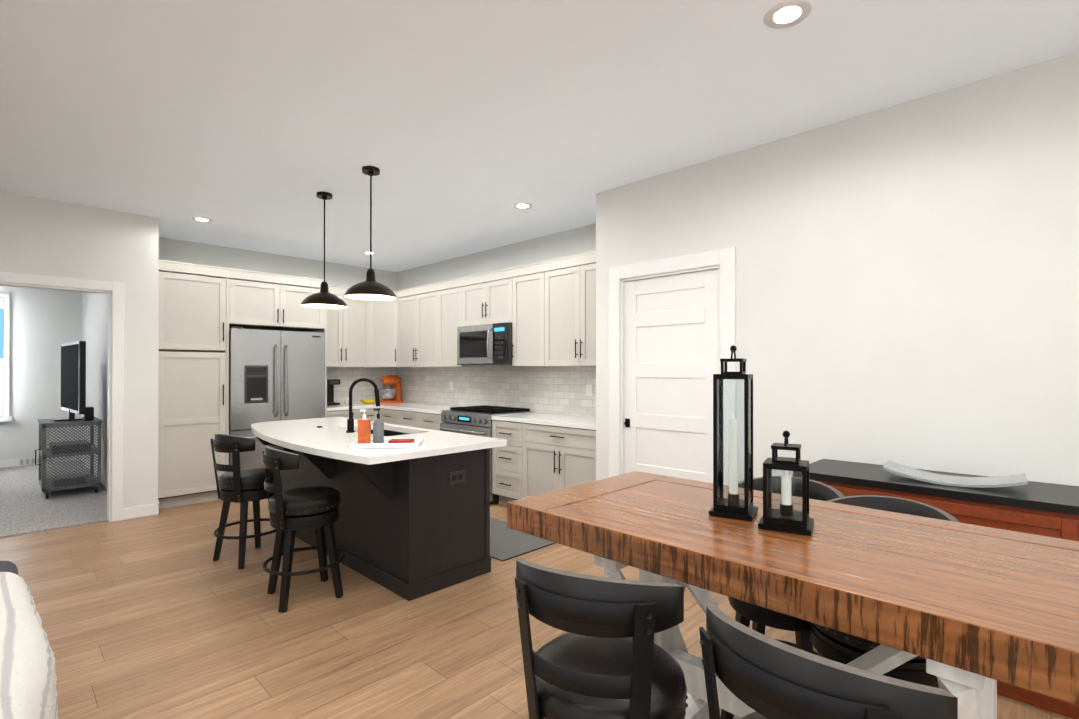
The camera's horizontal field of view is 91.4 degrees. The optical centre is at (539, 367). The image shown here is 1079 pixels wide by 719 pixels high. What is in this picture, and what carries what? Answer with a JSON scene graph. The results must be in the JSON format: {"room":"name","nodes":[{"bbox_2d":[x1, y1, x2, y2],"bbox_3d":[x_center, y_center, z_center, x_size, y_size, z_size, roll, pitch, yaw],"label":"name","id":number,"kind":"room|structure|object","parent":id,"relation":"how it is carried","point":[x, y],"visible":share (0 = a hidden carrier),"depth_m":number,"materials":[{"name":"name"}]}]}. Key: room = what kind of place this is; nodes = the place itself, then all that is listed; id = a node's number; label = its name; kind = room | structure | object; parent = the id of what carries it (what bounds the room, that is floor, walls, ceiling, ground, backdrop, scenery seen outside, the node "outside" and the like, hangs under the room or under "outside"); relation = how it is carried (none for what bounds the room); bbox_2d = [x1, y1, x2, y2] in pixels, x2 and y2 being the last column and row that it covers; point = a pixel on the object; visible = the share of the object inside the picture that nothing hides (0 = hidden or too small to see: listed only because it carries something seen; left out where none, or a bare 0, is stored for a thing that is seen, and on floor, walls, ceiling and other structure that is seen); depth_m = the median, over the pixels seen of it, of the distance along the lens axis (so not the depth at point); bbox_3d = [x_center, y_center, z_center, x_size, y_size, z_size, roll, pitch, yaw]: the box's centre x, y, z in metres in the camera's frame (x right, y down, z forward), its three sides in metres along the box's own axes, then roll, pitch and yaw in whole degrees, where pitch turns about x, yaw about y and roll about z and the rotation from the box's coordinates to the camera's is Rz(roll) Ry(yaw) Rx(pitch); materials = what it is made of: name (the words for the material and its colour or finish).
{"room":"kitchen","nodes":[
{"label":"kitchen","id":0,"kind":"room"},
{"bbox_2d":[0,286,81,459],"bbox_3d":[-8.282,-0.011,6.669,0.120,2.840,4.150,0,0,44],"label":"wall","id":1,"kind":"structure","parent":0,"point":[44,324],"depth_m":7.60,"materials":[{"name":"paint"}]},
{"bbox_2d":[0,293,11,421],"bbox_3d":[-7.688,-0.144,7.229,0.170,1.790,0.640,0,0,44],"label":"window","id":2,"kind":"structure","parent":1,"relation":"in","point":[4,357],"depth_m":7.39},
{"bbox_2d":[0,455,79,467],"bbox_3d":[-8.309,1.342,6.537,0.015,0.105,3.930,0,0,44],"label":"baseboard","id":3,"kind":"structure","parent":1,"relation":"attached to","point":[8,463],"depth_m":7.42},
{"bbox_2d":[17,456,55,465],"bbox_3d":[-7.251,1.340,7.601,0.020,0.114,0.410,0,0,44],"label":"air vent","id":4,"kind":"object","parent":3,"relation":"attached to","point":[25,461],"visible":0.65,"depth_m":7.53,"materials":[{"name":"white metal"}]},
{"bbox_2d":[0,191,133,507],"bbox_3d":[-5.213,-0.022,3.543,0.120,2.840,3.960,0,0,44],"label":"wall","id":5,"kind":"structure","parent":0,"point":[42,236],"depth_m":4.65,"materials":[{"name":"paint"}]},
{"bbox_2d":[0,271,123,521],"bbox_3d":[-4.236,0.309,4.543,0.156,2.185,1.010,0,0,44],"label":"door frame","id":6,"kind":"structure","parent":5,"relation":"attached to","point":[114,291],"depth_m":4.80,"materials":[{"name":"white wood"}]},
{"bbox_2d":[123,502,159,519],"bbox_3d":[-3.742,1.351,4.959,0.023,0.105,0.278,0,0,44],"label":"baseboard","id":7,"kind":"structure","parent":5,"relation":"attached to","point":[140,511],"depth_m":4.94,"materials":[{"name":"white wood"}]},
{"bbox_2d":[82,214,158,506],"bbox_3d":[-5.289,-0.011,6.515,4.380,2.840,0.190,0,0,44],"label":"wall","id":8,"kind":"structure","parent":0,"point":[146,331],"depth_m":5.01,"materials":[{"name":"paint"}]},
{"bbox_2d":[80,455,106,488],"bbox_3d":[-5.409,1.342,6.486,4.239,0.105,0.013,0,0,44],"label":"baseboard","id":9,"kind":"structure","parent":8,"relation":"attached to","point":[103,479],"depth_m":6.29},
{"bbox_2d":[101,422,106,468],"bbox_3d":[-4.935,0.893,5.989,0.264,0.533,0.062,0,0,44],"label":"cord","id":10,"kind":"object","parent":8,"relation":"attached to","point":[105,445],"visible":0.62,"depth_m":6.03,"materials":[{"name":"plastic"}]},
{"bbox_2d":[159,237,396,290],"bbox_3d":[-3.207,-0.010,6.845,0.120,2.840,3.190,0,0,44],"label":"wall","id":11,"kind":"structure","parent":0,"point":[336,274],"depth_m":6.56,"materials":[{"name":"paint"}]},
{"bbox_2d":[230,268,325,331],"bbox_3d":[-3.204,-0.757,6.224,0.746,0.590,1.028,0,0,44],"label":"upper cabinet","id":12,"kind":"object","parent":11,"relation":"attached to","point":[258,300],"depth_m":5.92,"materials":[{"name":"paint"}]},
{"bbox_2d":[327,286,366,366],"bbox_3d":[-2.674,-0.529,7.028,0.383,1.040,0.809,0,0,44],"label":"upper cabinet","id":13,"kind":"object","parent":11,"relation":"attached to","point":[346,328],"depth_m":6.95,"materials":[{"name":"paint"}]},
{"bbox_2d":[327,367,394,403],"bbox_3d":[-2.618,0.244,7.351,0.003,0.505,1.350,0,0,44],"label":"backsplash","id":14,"kind":"structure","parent":11,"relation":"attached to","point":[364,390],"depth_m":7.41,"materials":[{"name":"tile"}]},
{"bbox_2d":[397,223,595,366],"bbox_3d":[-0.505,-0.012,6.353,4.435,2.840,0.120,0,0,44],"label":"wall","id":15,"kind":"structure","parent":0,"point":[574,241],"depth_m":6.16,"materials":[{"name":"paint"}]},
{"bbox_2d":[367,291,394,366],"bbox_3d":[-2.128,-0.528,7.385,0.666,1.040,0.666,0,0,44],"label":"upper cabinet","id":16,"kind":"object","parent":15,"relation":"attached to","point":[380,314],"depth_m":7.18,"materials":[{"name":"paint"}]},
{"bbox_2d":[395,282,438,366],"bbox_3d":[-1.483,-0.530,6.954,1.061,1.040,0.383,0,0,44],"label":"upper cabinet","id":17,"kind":"object","parent":15,"relation":"attached to","point":[416,308],"depth_m":6.83,"materials":[{"name":"paint"}]},
{"bbox_2d":[439,277,484,366],"bbox_3d":[-0.958,-0.531,6.467,0.609,1.040,0.347,0,0,44],"label":"upper cabinet","id":18,"kind":"object","parent":15,"relation":"attached to","point":[452,293],"depth_m":6.34,"materials":[{"name":"paint"}]},
{"bbox_2d":[467,268,510,325],"bbox_3d":[-0.475,-0.766,5.996,0.861,0.575,0.347,0,0,44],"label":"upper cabinet","id":19,"kind":"object","parent":15,"relation":"attached to","point":[489,293],"depth_m":5.83,"materials":[{"name":"paint"}]},
{"bbox_2d":[457,322,511,364],"bbox_3d":[-0.524,-0.253,5.944,0.854,0.444,0.484,0,0,44],"label":"microwave","id":20,"kind":"object","parent":19,"relation":"attached to","point":[487,344],"visible":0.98,"depth_m":5.75,"materials":[{"name":"silver metal"}]},
{"bbox_2d":[395,366,595,416],"bbox_3d":[-0.595,0.298,6.346,4.315,0.620,0.003,0,0,44],"label":"backsplash","id":21,"kind":"structure","parent":15,"relation":"attached to","point":[567,390],"depth_m":6.13,"materials":[{"name":"tile"}]},
{"bbox_2d":[511,263,538,365],"bbox_3d":[0.001,-0.535,5.531,0.589,1.040,0.347,0,0,44],"label":"upper cabinet","id":22,"kind":"object","parent":15,"relation":"attached to","point":[524,278],"depth_m":5.44,"materials":[{"name":"paint"}]},
{"bbox_2d":[539,251,595,365],"bbox_3d":[0.478,-0.536,5.066,0.981,1.040,0.347,0,0,44],"label":"upper cabinet","id":23,"kind":"object","parent":15,"relation":"attached to","point":[547,309],"depth_m":5.03,"materials":[{"name":"paint"}]},
{"bbox_2d":[0,498,1071,718],"bbox_3d":[-2.092,1.446,2.770,14.580,0.100,7.620,0,0,44],"label":"floor","id":24,"kind":"structure","parent":0,"point":[162,615],"depth_m":2.80,"materials":[{"name":"brown wood"}]},
{"bbox_2d":[0,561,57,718],"bbox_3d":[-1.663,0.964,0.827,2.750,0.850,1.436,0,0,44],"label":"throw blanket","id":25,"kind":"object","parent":24,"relation":"on","point":[28,680],"visible":1,"depth_m":1.42,"materials":[{"name":"fabric"}]},
{"bbox_2d":[0,461,107,537],"bbox_3d":[-6.759,1.396,5.046,4.320,0.014,3.960,0,0,44],"label":"floor carpet","id":26,"kind":"object","parent":24,"relation":"on","point":[26,507],"depth_m":5.36,"materials":[{"name":"grey carpet"}]},
{"bbox_2d":[35,416,102,498],"bbox_3d":[-5.312,0.989,5.930,0.720,0.801,0.535,0,0,44],"label":"cart","id":27,"kind":"object","parent":26,"relation":"on","point":[66,449],"visible":0.96,"depth_m":5.73,"materials":[{"name":"metal"}]},
{"bbox_2d":[52,341,85,421],"bbox_3d":[-5.314,0.153,5.931,1.121,0.870,0.240,0,0,44],"label":"tv","id":28,"kind":"object","parent":27,"relation":"on","point":[73,378],"visible":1,"depth_m":5.77,"materials":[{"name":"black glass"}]},
{"bbox_2d":[84,407,93,420],"bbox_3d":[-5.016,0.512,5.863,0.070,0.150,0.080,0,0,34],"label":"speaker","id":29,"kind":"object","parent":27,"relation":"on","point":[89,415],"visible":0.88,"depth_m":5.84},
{"bbox_2d":[158,260,229,508],"bbox_3d":[-3.784,0.176,5.627,0.746,2.460,0.633,0,0,44],"label":"tall cabinet","id":30,"kind":"object","parent":24,"relation":"on","point":[203,309],"depth_m":5.36,"materials":[{"name":"paint"}]},
{"bbox_2d":[210,434,283,568],"bbox_3d":[-2.137,0.936,3.886,0.464,0.933,0.471,0,0,44],"label":"bar stool","id":31,"kind":"object","parent":24,"relation":"on","point":[235,483],"visible":0.77,"depth_m":3.71,"materials":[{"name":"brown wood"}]},
{"bbox_2d":[229,326,324,472],"bbox_3d":[-3.162,0.485,6.178,0.852,1.845,1.010,0,0,44],"label":"fridge","id":32,"kind":"object","parent":24,"relation":"on","point":[276,375],"visible":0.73,"depth_m":5.85,"materials":[{"name":"silver metal"}]},
{"bbox_2d":[262,445,344,612],"bbox_3d":[-1.440,0.934,3.239,0.465,0.933,0.465,0,0,44],"label":"bar stool","id":33,"kind":"object","parent":24,"relation":"on","point":[292,511],"visible":1,"depth_m":3.10,"materials":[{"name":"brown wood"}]},
{"bbox_2d":[327,414,346,417],"bbox_3d":[-2.714,0.972,6.806,0.625,0.876,0.442,0,0,44],"label":"base cabinet","id":34,"kind":"object","parent":24,"relation":"on","point":[328,415],"depth_m":6.56,"materials":[{"name":"paint"}]},
{"bbox_2d":[347,414,376,420],"bbox_3d":[-2.473,0.973,7.023,0.666,0.876,0.444,0,0,44],"label":"base cabinet","id":35,"kind":"object","parent":24,"relation":"on","point":[356,416],"depth_m":6.76,"materials":[{"name":"paint"}]},
{"bbox_2d":[261,426,498,600],"bbox_3d":[-1.374,0.963,4.045,2.094,0.875,0.926,0,0,44],"label":"kitchen island","id":36,"kind":"object","parent":24,"relation":"on","point":[409,524],"depth_m":3.41,"materials":[{"name":"black wood"}]},
{"bbox_2d":[251,420,450,465],"bbox_3d":[-1.643,0.505,3.842,2.470,0.040,0.602,0,0,44],"label":"island countertop","id":37,"kind":"structure","parent":36,"relation":"on","point":[331,443],"depth_m":3.40,"materials":[{"name":"white stone"}]},
{"bbox_2d":[349,438,422,448],"bbox_3d":[-0.938,0.461,3.254,0.400,0.040,0.240,0,0,-6],"label":"tray","id":38,"kind":"object","parent":37,"relation":"on","point":[402,443],"visible":0.71,"depth_m":3.15,"materials":[{"name":"white plastic"}]},
{"bbox_2d":[358,409,370,443],"bbox_3d":[-1.077,0.363,3.240,0.070,0.212,0.044,0,0,-6],"label":"soap bottle","id":39,"kind":"object","parent":38,"relation":"on","point":[364,430],"visible":0.96,"depth_m":3.22,"materials":[{"name":"orange plastic"}]},
{"bbox_2d":[373,408,383,442],"bbox_3d":[-0.993,0.360,3.250,0.066,0.217,0.066,0,0,44],"label":"soap bottle","id":40,"kind":"object","parent":38,"relation":"on","point":[378,430],"visible":0.88,"depth_m":3.23,"materials":[{"name":"black plastic"}]},
{"bbox_2d":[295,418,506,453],"bbox_3d":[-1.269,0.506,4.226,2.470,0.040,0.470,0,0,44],"label":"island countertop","id":41,"kind":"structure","parent":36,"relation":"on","point":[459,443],"depth_m":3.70,"materials":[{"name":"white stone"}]},
{"bbox_2d":[380,418,402,424],"bbox_3d":[-1.722,0.973,6.981,0.589,0.876,0.666,0,0,44],"label":"base cabinet","id":42,"kind":"object","parent":24,"relation":"on","point":[398,421],"depth_m":6.71,"materials":[{"name":"paint"}]},
{"bbox_2d":[403,418,414,426],"bbox_3d":[-1.375,0.972,6.671,0.579,0.876,0.625,0,0,44],"label":"base cabinet","id":43,"kind":"object","parent":24,"relation":"on","point":[406,421],"depth_m":6.45,"materials":[{"name":"paint"}]},
{"bbox_2d":[415,414,441,429],"bbox_3d":[-1.067,0.971,6.371,0.519,0.876,0.625,0,0,44],"label":"base cabinet","id":44,"kind":"object","parent":24,"relation":"on","point":[429,421],"depth_m":6.15,"materials":[{"name":"paint"}]},
{"bbox_2d":[327,402,463,417],"bbox_3d":[-1.878,0.513,6.643,2.056,0.038,1.374,0,0,44],"label":"countertop","id":45,"kind":"structure","parent":44,"relation":"on","point":[404,409],"depth_m":6.71,"materials":[{"name":"white stone"}]},
{"bbox_2d":[327,379,339,405],"bbox_3d":[-2.780,0.324,6.966,0.201,0.340,0.190,0,0,29],"label":"coffee maker","id":46,"kind":"object","parent":45,"relation":"on","point":[331,383],"visible":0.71,"depth_m":6.97,"materials":[{"name":"black plastic"}]},
{"bbox_2d":[344,397,352,404],"bbox_3d":[-2.587,0.447,7.115,0.082,0.095,0.107,0,0,14],"label":"mug","id":47,"kind":"object","parent":45,"relation":"on","point":[346,400],"visible":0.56,"depth_m":7.05,"materials":[{"name":"white ceramic"}]},
{"bbox_2d":[360,398,374,402],"bbox_3d":[-2.390,0.462,7.324,0.128,0.067,0.195,0,0,44],"label":"bananas","id":48,"kind":"object","parent":45,"relation":"on","point":[368,401],"visible":1,"depth_m":7.29,"materials":[{"name":"yellow food"}]},
{"bbox_2d":[379,375,402,403],"bbox_3d":[-2.110,0.300,7.449,0.269,0.392,0.352,0,0,44],"label":"stand mixer","id":49,"kind":"object","parent":45,"relation":"on","point":[392,394],"visible":0.96,"depth_m":7.38,"materials":[{"name":"orange metal"}]},
{"bbox_2d":[440,405,534,501],"bbox_3d":[-0.609,0.914,5.853,0.850,0.925,0.726,0,0,44],"label":"range","id":50,"kind":"object","parent":24,"relation":"on","point":[473,420],"visible":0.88,"depth_m":5.62,"materials":[{"name":"silver metal"}]},
{"bbox_2d":[492,418,518,505],"bbox_3d":[-0.083,0.967,5.410,0.508,0.876,0.625,0,0,44],"label":"base cabinet","id":51,"kind":"object","parent":24,"relation":"on","point":[505,459],"depth_m":5.22,"materials":[{"name":"paint"}]},
{"bbox_2d":[490,517,554,561],"bbox_3d":[-0.626,1.396,4.609,1.650,0.010,0.660,0,0,44],"label":"kitchen rug","id":52,"kind":"object","parent":24,"relation":"on","point":[506,543],"visible":0.29,"depth_m":4.19,"materials":[{"name":"grey fabric"}]},
{"bbox_2d":[519,422,595,498],"bbox_3d":[0.394,0.966,4.946,0.941,0.876,0.625,0,0,44],"label":"base cabinet","id":53,"kind":"object","parent":24,"relation":"on","point":[540,453],"depth_m":4.78,"materials":[{"name":"paint"}]},
{"bbox_2d":[492,412,595,429],"bbox_3d":[0.231,0.507,5.102,1.390,0.038,0.635,0,0,44],"label":"countertop","id":54,"kind":"structure","parent":53,"relation":"on","point":[555,419],"depth_m":5.07,"materials":[{"name":"white stone"}]},
{"bbox_2d":[515,559,687,718],"bbox_3d":[0.166,0.927,1.356,0.465,0.933,0.478,0,0,44],"label":"chair","id":55,"kind":"object","parent":24,"relation":"on","point":[606,657],"visible":1,"depth_m":1.18,"materials":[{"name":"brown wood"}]},
{"bbox_2d":[720,476,844,718],"bbox_3d":[0.943,0.929,2.060,0.464,0.933,0.464,0,0,44],"label":"chair","id":56,"kind":"object","parent":24,"relation":"on","point":[761,618],"visible":0.08,"depth_m":2.02,"materials":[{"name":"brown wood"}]},
{"bbox_2d":[507,471,1078,718],"bbox_3d":[0.766,0.931,1.548,1.680,0.920,0.800,0,0,44],"label":"dining table","id":57,"kind":"object","parent":24,"relation":"on","point":[971,614],"visible":0.77,"depth_m":1.30,"materials":[{"name":"brown wood"}]},
{"bbox_2d":[709,345,757,520],"bbox_3d":[0.628,0.199,1.706,0.129,0.544,0.129,0,0,30],"label":"lantern","id":58,"kind":"object","parent":57,"relation":"on","point":[732,505],"visible":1,"depth_m":1.69,"materials":[{"name":"black metal"}]},
{"bbox_2d":[758,430,813,535],"bbox_3d":[0.735,0.328,1.569,0.139,0.284,0.139,0,0,30],"label":"lantern","id":59,"kind":"object","parent":57,"relation":"on","point":[785,517],"visible":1,"depth_m":1.54,"materials":[{"name":"black metal"}]},
{"bbox_2d":[699,602,957,718],"bbox_3d":[0.560,0.926,1.008,0.464,0.933,0.464,0,0,44],"label":"chair","id":60,"kind":"object","parent":24,"relation":"on","point":[763,676],"visible":1,"depth_m":0.84,"materials":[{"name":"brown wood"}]},
{"bbox_2d":[810,495,959,687],"bbox_3d":[1.107,0.928,1.733,0.465,0.933,0.466,0,0,44],"label":"chair","id":61,"kind":"object","parent":24,"relation":"on","point":[837,646],"visible":0.08,"depth_m":1.68,"materials":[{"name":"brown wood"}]},
{"bbox_2d":[793,459,1078,718],"bbox_3d":[2.256,0.966,2.209,2.110,0.855,0.540,0,0,44],"label":"sideboard","id":62,"kind":"object","parent":24,"relation":"on","point":[1043,509],"visible":0.12,"depth_m":2.27,"materials":[{"name":"brown wood"}]},
{"bbox_2d":[883,461,1027,487],"bbox_3d":[1.942,0.510,2.483,0.520,0.057,0.220,0,0,40],"label":"platter","id":63,"kind":"object","parent":62,"relation":"on","point":[959,481],"visible":0.98,"depth_m":2.45,"materials":[{"name":"white ceramic"}]},
{"bbox_2d":[0,0,1078,271],"bbox_3d":[-2.092,-1.494,2.780,14.580,0.100,7.620,0,0,44],"label":"ceiling","id":64,"kind":"structure","parent":0,"point":[464,126],"depth_m":2.81,"materials":[{"name":"paint"}]},
{"bbox_2d":[191,217,212,221],"bbox_3d":[-3.266,-1.432,5.099,0.180,0.006,0.180,0,0,44],"label":"recessed light","id":65,"kind":"object","parent":64,"relation":"in","point":[201,219],"visible":0.98,"depth_m":5.09,"materials":[{"name":"white"}]},
{"bbox_2d":[300,191,347,308],"bbox_3d":[-1.779,-0.971,4.359,0.366,0.934,0.366,0,0,44],"label":"pendant light","id":66,"kind":"object","parent":64,"relation":"hanging from","point":[324,298],"visible":1,"depth_m":4.32,"materials":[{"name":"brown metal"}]},
{"bbox_2d":[362,251,376,254],"bbox_3d":[-2.118,-1.427,6.563,0.180,0.006,0.180,0,0,44],"label":"recessed light","id":67,"kind":"object","parent":64,"relation":"in","point":[368,252],"visible":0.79,"depth_m":6.55,"materials":[{"name":"white"}]},
{"bbox_2d":[344,166,396,300],"bbox_3d":[-1.221,-0.973,3.814,0.366,0.934,0.366,0,0,44],"label":"pendant light","id":68,"kind":"object","parent":64,"relation":"hanging from","point":[370,288],"visible":1,"depth_m":3.79,"materials":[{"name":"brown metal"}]},
{"bbox_2d":[512,202,532,208],"bbox_3d":[-0.150,-1.434,4.671,0.180,0.006,0.180,0,0,44],"label":"recessed light","id":69,"kind":"object","parent":64,"relation":"in","point":[522,205],"visible":1,"depth_m":4.66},
{"bbox_2d":[764,0,811,28],"bbox_3d":[1.013,-1.442,2.154,0.180,0.006,0.180,0,0,44],"label":"recessed light","id":70,"kind":"object","parent":64,"relation":"in","point":[786,14],"visible":1,"depth_m":2.15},
{"bbox_2d":[596,51,1078,485],"bbox_3d":[2.782,-0.026,2.169,6.355,2.840,0.120,0,0,44],"label":"wall","id":71,"kind":"structure","parent":0,"point":[907,283],"depth_m":2.87,"materials":[{"name":"paint"}]},
{"bbox_2d":[609,247,735,485],"bbox_3d":[0.976,0.297,3.917,1.043,2.205,0.138,0,0,44],"label":"door","id":72,"kind":"structure","parent":71,"relation":"attached to","point":[678,333],"depth_m":3.89,"materials":[{"name":"white wood"}]}
]}

